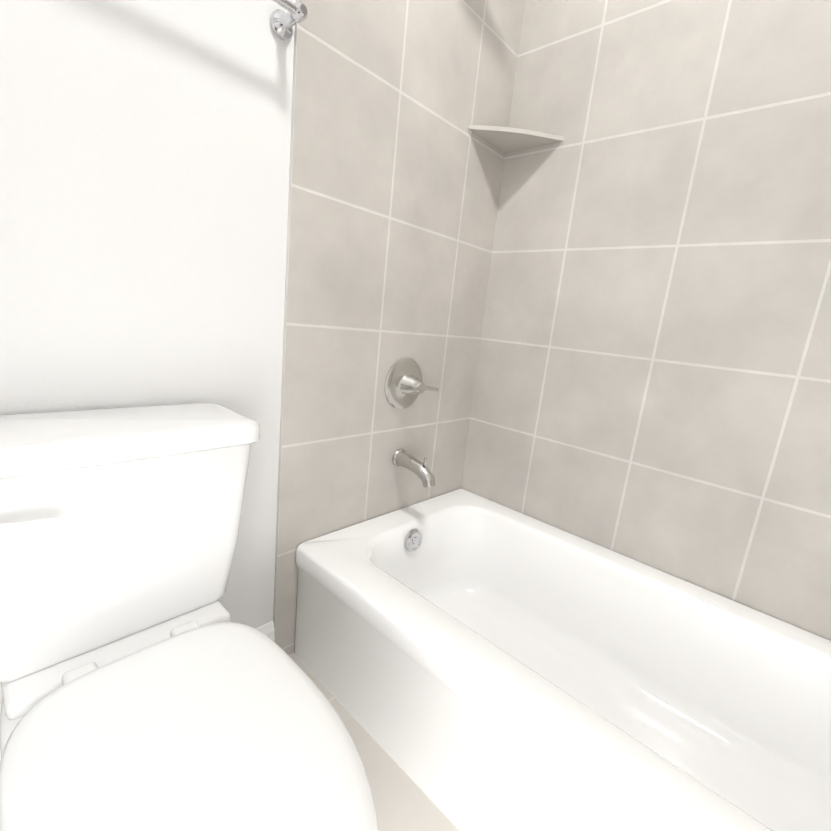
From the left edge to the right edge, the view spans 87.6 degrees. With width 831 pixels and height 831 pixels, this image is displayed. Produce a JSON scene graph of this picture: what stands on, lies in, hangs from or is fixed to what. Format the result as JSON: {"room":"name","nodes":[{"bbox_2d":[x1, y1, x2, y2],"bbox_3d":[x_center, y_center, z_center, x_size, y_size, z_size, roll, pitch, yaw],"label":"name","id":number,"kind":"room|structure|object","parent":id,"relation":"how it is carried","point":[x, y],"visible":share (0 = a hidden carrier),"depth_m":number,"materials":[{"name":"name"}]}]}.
{"room":"bathroom","nodes":[
{"label":"bathroom","id":0,"kind":"room"},
{"bbox_2d":[0,0,295,710],"bbox_3d":[-0.638,-0.602,0.644,0.120,2.740,2.814,17,16,41],"label":"wall","id":1,"kind":"structure","parent":0,"point":[144,164],"depth_m":0.79,"materials":[{"name":"white paint"}]},
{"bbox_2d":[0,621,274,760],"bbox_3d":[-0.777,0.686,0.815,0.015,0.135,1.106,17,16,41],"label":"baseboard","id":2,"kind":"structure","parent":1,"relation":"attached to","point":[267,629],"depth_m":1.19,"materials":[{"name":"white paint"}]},
{"bbox_2d":[270,0,307,40],"bbox_3d":[-0.462,-0.761,0.628,0.084,0.048,0.685,17,16,41],"label":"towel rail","id":3,"kind":"object","parent":1,"relation":"attached to","point":[283,23],"visible":1,"depth_m":0.86,"materials":[{"name":"silver metal"}]},
{"bbox_2d":[273,0,524,654],"bbox_3d":[-0.004,-0.535,1.267,0.010,2.475,0.815,17,16,41],"label":"tiled wall","id":4,"kind":"structure","parent":1,"relation":"attached to","point":[395,170],"depth_m":1.20,"materials":[{"name":"grey tile"}]},
{"bbox_2d":[385,358,438,408],"bbox_3d":[-0.007,-0.091,1.341,0.080,0.164,0.168,17,16,41],"label":"shower valve","id":5,"kind":"object","parent":4,"relation":"attached to","point":[405,386],"visible":1,"depth_m":1.33,"materials":[{"name":"silver metal"}]},
{"bbox_2d":[392,449,434,486],"bbox_3d":[0.002,0.168,1.375,0.160,0.088,0.060,17,16,41],"label":"tub spout","id":6,"kind":"object","parent":4,"relation":"attached to","point":[417,467],"visible":1,"depth_m":1.36,"materials":[{"name":"silver metal"}]},
{"bbox_2d":[468,124,563,152],"bbox_3d":[0.310,-0.870,1.334,0.210,0.012,0.210,17,16,41],"label":"corner shelf","id":7,"kind":"object","parent":4,"relation":"attached to","point":[506,139],"visible":0.98,"depth_m":1.35,"materials":[{"name":"white ceramic"}]},
{"bbox_2d":[289,653,459,830],"bbox_3d":[0.286,1.099,-0.024,3.072,0.100,2.814,17,16,41],"label":"floor","id":8,"kind":"structure","parent":0,"point":[403,801],"depth_m":0.93,"materials":[{"name":"tile"}]},
{"bbox_2d":[0,403,378,830],"bbox_3d":[-0.352,0.444,0.622,0.776,0.773,0.448,17,16,41],"label":"toilet","id":9,"kind":"object","parent":8,"relation":"on","point":[147,683],"visible":0.98,"depth_m":0.62,"materials":[{"name":"white ceramic"}]},
{"bbox_2d":[294,489,830,830],"bbox_3d":[0.501,0.673,0.964,1.638,0.355,0.750,17,16,41],"label":"bathtub","id":10,"kind":"object","parent":8,"relation":"on","point":[471,661],"visible":1,"depth_m":1.03,"materials":[{"name":"white ceramic"}]},
{"bbox_3d":[1.350,-0.398,0.654,2.832,2.740,0.120,17,16,41],"label":"wall","id":11,"kind":"structure","parent":0,"visible":0},
{"bbox_2d":[461,0,830,640],"bbox_3d":[0.873,-0.389,1.014,1.652,2.475,0.010,17,16,41],"label":"tiled wall","id":12,"kind":"structure","parent":11,"relation":"attached to","point":[652,386],"depth_m":1.18,"materials":[{"name":"grey tile"}]}
]}

